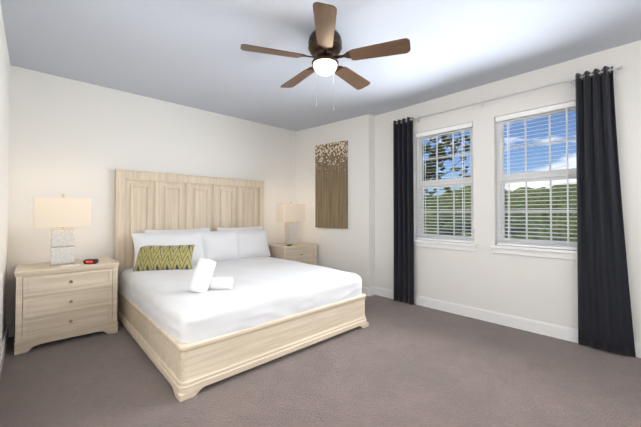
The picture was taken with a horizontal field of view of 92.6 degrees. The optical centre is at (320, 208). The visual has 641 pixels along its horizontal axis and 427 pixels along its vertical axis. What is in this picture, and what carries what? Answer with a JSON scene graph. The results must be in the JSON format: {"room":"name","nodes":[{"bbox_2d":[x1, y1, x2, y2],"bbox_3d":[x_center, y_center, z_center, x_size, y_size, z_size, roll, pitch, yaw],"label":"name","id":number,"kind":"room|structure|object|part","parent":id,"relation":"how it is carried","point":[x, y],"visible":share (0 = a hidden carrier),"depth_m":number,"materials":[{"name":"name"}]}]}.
{"room":"bedroom","nodes":[
{"label":"bedroom","id":0,"kind":"room"},
{"bbox_2d":[0,3,9,348],"bbox_3d":[-1.244,-0.117,0.951,0.140,2.740,5.980,1,-1,-43],"label":"wall","id":1,"kind":"structure","parent":0,"point":[4,112],"depth_m":2.61,"materials":[{"name":"paint"}]},
{"bbox_2d":[0,324,9,375],"bbox_3d":[-1.187,1.191,0.984,0.016,0.125,5.700,1,-1,-43],"label":"baseboard","id":2,"kind":"structure","parent":1,"relation":"attached to","point":[7,331],"depth_m":2.65,"materials":[{"name":"white wood"}]},
{"bbox_2d":[6,65,295,324],"bbox_3d":[-1.673,-0.063,4.548,4.150,2.740,0.140,1,-1,-43],"label":"wall","id":3,"kind":"structure","parent":0,"point":[69,138],"depth_m":3.61,"materials":[{"name":"paint"}]},
{"bbox_2d":[10,323,14,336],"bbox_3d":[-1.780,1.241,4.321,3.650,0.125,0.016,1,-1,-43],"label":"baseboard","id":4,"kind":"structure","parent":3,"relation":"attached to","point":[12,326],"depth_m":3.08,"materials":[{"name":"white wood"}]},
{"bbox_2d":[0,295,640,426],"bbox_3d":[0.271,1.304,2.347,4.290,0.060,5.980,1,-1,-43],"label":"floor","id":5,"kind":"structure","parent":0,"point":[397,364],"depth_m":2.23,"materials":[{"name":"carpet"}]},
{"bbox_2d":[14,257,118,354],"bbox_3d":[-2.571,0.923,3.125,0.779,0.725,0.559,1,-1,-43],"label":"nightstand","id":6,"kind":"object","parent":5,"relation":"on","point":[55,303],"visible":1,"depth_m":2.91,"materials":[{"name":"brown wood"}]},
{"bbox_2d":[33,194,91,265],"bbox_3d":[-2.612,0.203,3.103,0.447,0.715,0.227,1,-1,-43],"label":"lamp","id":7,"kind":"object","parent":6,"relation":"on","point":[62,212],"visible":1,"depth_m":3.04,"materials":[{"name":"beige fabric"}]},
{"bbox_3d":[-2.612,0.035,3.106,0.447,0.290,0.227,1,-1,-43],"label":"lamp shade","id":8,"kind":"part","parent":7,"relation":"part of","materials":[{"name":"beige fabric"}]},
{"bbox_2d":[60,264,80,266],"bbox_3d":[-2.463,0.555,3.019,0.150,0.009,0.090,1,-1,-31],"label":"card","id":9,"kind":"object","parent":6,"relation":"on","point":[71,265],"visible":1,"depth_m":3.00,"materials":[{"name":"white paper"}]},
{"bbox_2d":[83,259,98,263],"bbox_3d":[-2.346,0.537,3.128,0.124,0.048,0.066,0,-1,-15],"label":"alarm clock","id":10,"kind":"object","parent":6,"relation":"on","point":[90,261],"visible":1,"depth_m":3.10,"materials":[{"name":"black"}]},
{"bbox_2d":[114,169,368,401],"bbox_3d":[-0.945,0.408,3.551,2.072,1.768,2.270,1,-1,-43],"label":"bed","id":11,"kind":"object","parent":5,"relation":"on","point":[209,291],"visible":1,"depth_m":3.06,"materials":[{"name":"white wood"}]},
{"bbox_2d":[132,231,203,266],"bbox_3d":[-1.842,0.502,3.790,0.860,0.450,0.193,1,-16,-43],"label":"pillow","id":12,"kind":"object","parent":11,"relation":"on","point":[143,242],"depth_m":3.72,"materials":[{"name":"fabric"}]},
{"bbox_2d":[144,228,209,232],"bbox_3d":[-1.851,0.492,4.035,0.840,0.470,0.172,1,-8,-43],"label":"pillow","id":13,"kind":"object","parent":11,"relation":"on","point":[146,230],"depth_m":4.01,"materials":[{"name":"white fabric"}]},
{"bbox_3d":[-1.698,0.420,4.355,2.072,1.768,0.066,1,-1,-43],"label":"headboard","id":14,"kind":"part","parent":11,"relation":"part of","materials":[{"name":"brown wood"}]},
{"bbox_2d":[188,258,216,292],"bbox_3d":[-0.988,0.565,2.572,0.149,0.278,0.149,0,-25,27],"label":"towel","id":15,"kind":"object","parent":11,"relation":"on","point":[202,281],"depth_m":2.52,"materials":[{"name":"white fabric"}]},
{"bbox_2d":[199,230,237,261],"bbox_3d":[-1.380,0.512,4.249,0.182,0.440,0.620,-18,-12,40],"label":"pillow","id":16,"kind":"object","parent":11,"relation":"on","point":[219,245],"depth_m":4.15,"materials":[{"name":"white fabric"}]},
{"bbox_2d":[208,277,233,289],"bbox_3d":[-0.866,0.642,2.637,0.218,0.106,0.105,0,-1,-3],"label":"towel","id":17,"kind":"object","parent":11,"relation":"on","point":[216,283],"depth_m":2.59,"materials":[{"name":"white fabric"}]},
{"bbox_2d":[217,226,262,230],"bbox_3d":[-1.195,0.502,4.651,0.800,0.470,0.173,1,-8,-45],"label":"pillow","id":18,"kind":"object","parent":11,"relation":"on","point":[219,228],"depth_m":4.67,"materials":[{"name":"white fabric"}]},
{"bbox_2d":[119,256,361,342],"bbox_3d":[-0.950,0.869,3.499,1.972,0.360,2.190,1,-1,-43],"label":"duvet","id":19,"kind":"object","parent":11,"relation":"on","point":[268,297],"depth_m":2.70,"materials":[{"name":"white fabric"}]},
{"bbox_2d":[234,229,270,258],"bbox_3d":[-1.033,0.523,4.565,0.600,0.430,0.184,1,-17,-39],"label":"pillow","id":20,"kind":"object","parent":11,"relation":"on","point":[248,243],"depth_m":4.49,"materials":[{"name":"white fabric"}]},
{"bbox_2d":[267,242,317,264],"bbox_3d":[-0.480,0.953,5.081,0.694,0.725,0.559,1,-1,-43],"label":"nightstand","id":21,"kind":"object","parent":5,"relation":"on","point":[302,252],"visible":0.35,"depth_m":4.90,"materials":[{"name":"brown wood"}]},
{"bbox_2d":[276,201,304,244],"bbox_3d":[-0.490,0.233,5.102,0.447,0.715,0.227,1,-1,-43],"label":"lamp","id":22,"kind":"object","parent":21,"relation":"on","point":[292,213],"visible":0.98,"depth_m":5.02,"materials":[{"name":"beige fabric"}]},
{"bbox_3d":[-0.490,0.066,5.104,0.447,0.290,0.227,1,-1,-43],"label":"lamp shade","id":23,"kind":"part","parent":22,"relation":"part of","materials":[{"name":"beige fabric"}]},
{"bbox_2d":[0,0,640,130],"bbox_3d":[0.271,-1.496,2.389,4.290,0.060,5.980,1,-1,-43],"label":"ceiling","id":24,"kind":"structure","parent":0,"point":[190,53],"depth_m":2.74,"materials":[{"name":"paint"}]},
{"bbox_2d":[240,2,410,109],"bbox_3d":[0.036,-1.142,2.595,1.317,0.639,1.311,1,-1,-43],"label":"ceiling fan","id":25,"kind":"object","parent":24,"relation":"hanging from","point":[325,45],"visible":1,"depth_m":2.46,"materials":[{"name":"brown wood"}]},
{"label":"blade","id":26,"kind":"part","parent":25,"relation":"part of","materials":[{"name":"brown wood"}]},
{"bbox_3d":[-0.220,-1.240,2.929,0.156,0.008,0.470,-15,8,-34],"label":"blade","id":27,"kind":"part","parent":25,"relation":"part of","materials":[{"name":"brown wood"}]},
{"bbox_3d":[0.031,-1.253,2.111,0.156,0.008,0.470,13,-1,1],"label":"blade","id":28,"kind":"part","parent":25,"relation":"part of","materials":[{"name":"brown wood"}]},
{"bbox_3d":[0.038,-1.334,2.562,0.284,0.255,0.284,1,-1,-43],"label":"motor","id":29,"kind":"part","parent":25,"relation":"part of","materials":[{"name":"brown metal"}]},
{"bbox_3d":[0.038,-1.163,2.559,0.204,0.088,0.204,1,-1,-43],"label":"globe","id":30,"kind":"part","parent":25,"relation":"part of","materials":[{"name":"white glass"}]},
{"bbox_3d":[0.309,-1.240,2.920,0.156,0.008,0.470,-17,-11,36],"label":"blade","id":31,"kind":"part","parent":25,"relation":"part of","materials":[{"name":"brown wood"}]},
{"bbox_3d":[0.464,-1.248,2.414,0.470,0.008,0.156,0,-14,19],"label":"blade","id":32,"kind":"part","parent":25,"relation":"part of","materials":[{"name":"brown wood"}]},
{"bbox_2d":[296,114,374,287],"bbox_3d":[0.241,-0.053,5.195,0.470,2.740,1.530,1,-1,-43],"label":"wall","id":33,"kind":"structure","parent":0,"point":[351,249],"depth_m":4.83,"materials":[{"name":"paint"}]},
{"bbox_2d":[315,140,347,228],"bbox_3d":[0.172,-0.385,5.050,0.650,1.400,0.035,-1,-1,40],"label":"painting","id":34,"kind":"object","parent":33,"relation":"attached to","point":[331,185],"visible":0.96,"depth_m":5.01,"materials":[{"name":"fabric"}]},
{"bbox_2d":[362,287,370,295],"bbox_3d":[0.149,1.252,5.058,0.206,0.125,1.516,1,-1,-43],"label":"baseboard","id":35,"kind":"structure","parent":33,"relation":"attached to","point":[367,291],"depth_m":4.60,"materials":[{"name":"white wood"}]},
{"bbox_2d":[375,40,640,342],"bbox_3d":[2.309,-0.083,3.227,0.140,2.740,4.170,1,-1,-43],"label":"wall","id":36,"kind":"structure","parent":0,"point":[485,277],"depth_m":3.44,"materials":[{"name":"paint"}]},
{"bbox_2d":[417,128,473,240],"bbox_3d":[1.635,-0.311,4.010,0.060,1.460,0.780,1,-1,-43],"label":"window","id":37,"kind":"structure","parent":36,"relation":"in","point":[442,182],"depth_m":4.03,"materials":[{"name":"white plastic"}]},
{"bbox_2d":[415,122,473,242],"bbox_3d":[1.584,-0.313,3.963,0.066,1.454,0.756,1,-1,-43],"label":"window blind","id":38,"kind":"object","parent":37,"relation":"attached to","point":[445,130],"visible":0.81,"depth_m":3.94,"materials":[{"name":"white plastic"}]},
{"bbox_2d":[414,239,476,250],"bbox_3d":[1.567,0.463,3.935,0.125,0.090,0.850,1,-1,-43],"label":"window sill","id":39,"kind":"structure","parent":36,"relation":"attached to","point":[464,246],"depth_m":3.86,"materials":[{"name":"white wood"}]},
{"bbox_2d":[390,66,621,125],"bbox_3d":[1.845,-1.218,3.563,0.101,0.050,2.380,1,-1,-43],"label":"curtain rod","id":40,"kind":"object","parent":36,"relation":"attached to","point":[569,80],"visible":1,"depth_m":3.31,"materials":[{"name":"silver metal"}]},
{"bbox_2d":[393,117,413,303],"bbox_3d":[1.151,0.020,4.237,0.082,2.535,0.322,1,-1,-43],"label":"curtain","id":41,"kind":"object","parent":40,"relation":"hanging from","point":[403,198],"visible":1,"depth_m":4.22,"materials":[{"name":"black fabric"}]},
{"bbox_2d":[575,66,635,357],"bbox_3d":[2.536,-0.003,2.744,0.096,2.535,0.376,1,-1,-43],"label":"curtain","id":42,"kind":"object","parent":40,"relation":"hanging from","point":[605,323],"visible":0.98,"depth_m":2.75,"materials":[{"name":"black fabric"}]},
{"bbox_2d":[581,67,610,79],"bbox_3d":[2.505,-1.234,2.808,0.051,0.050,0.231,1,-1,-43],"label":"grommet","id":43,"kind":"object","parent":42,"relation":"attached to","point":[591,73],"visible":0.58,"depth_m":2.80,"materials":[{"name":"silver metal"}]},
{"bbox_2d":[373,286,640,357],"bbox_3d":[2.252,1.224,3.154,0.016,0.125,4.170,1,-1,-43],"label":"baseboard","id":44,"kind":"structure","parent":36,"relation":"attached to","point":[552,330],"depth_m":3.42,"materials":[{"name":"white wood"}]},
{"bbox_2d":[490,245,576,259],"bbox_3d":[2.257,0.452,3.198,0.125,0.090,0.850,1,-1,-43],"label":"window sill","id":45,"kind":"structure","parent":36,"relation":"attached to","point":[541,252],"depth_m":3.16,"materials":[{"name":"white wood"}]},
{"bbox_2d":[496,107,576,247],"bbox_3d":[2.325,-0.322,3.272,0.060,1.460,0.780,1,-1,-43],"label":"window","id":46,"kind":"structure","parent":36,"relation":"in","point":[552,174],"depth_m":3.35,"materials":[{"name":"white plastic"}]},
{"bbox_2d":[495,100,576,249],"bbox_3d":[2.274,-0.324,3.225,0.066,1.454,0.756,1,-1,-43],"label":"window blind","id":47,"kind":"object","parent":46,"relation":"attached to","point":[547,109],"visible":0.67,"depth_m":3.21,"materials":[{"name":"white plastic"}]},
{"label":"outside","id":48,"kind":"structure","parent":0,"visible":0},
{"bbox_2d":[422,133,576,241],"bbox_3d":[45.323,2.957,42.354,115.700,8.875,160.000,1,-1,-43],"label":"trees","id":49,"kind":"object","parent":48,"point":[445,201],"visible":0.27,"depth_m":8.99,"materials":[{"name":"green plant"}]}
]}

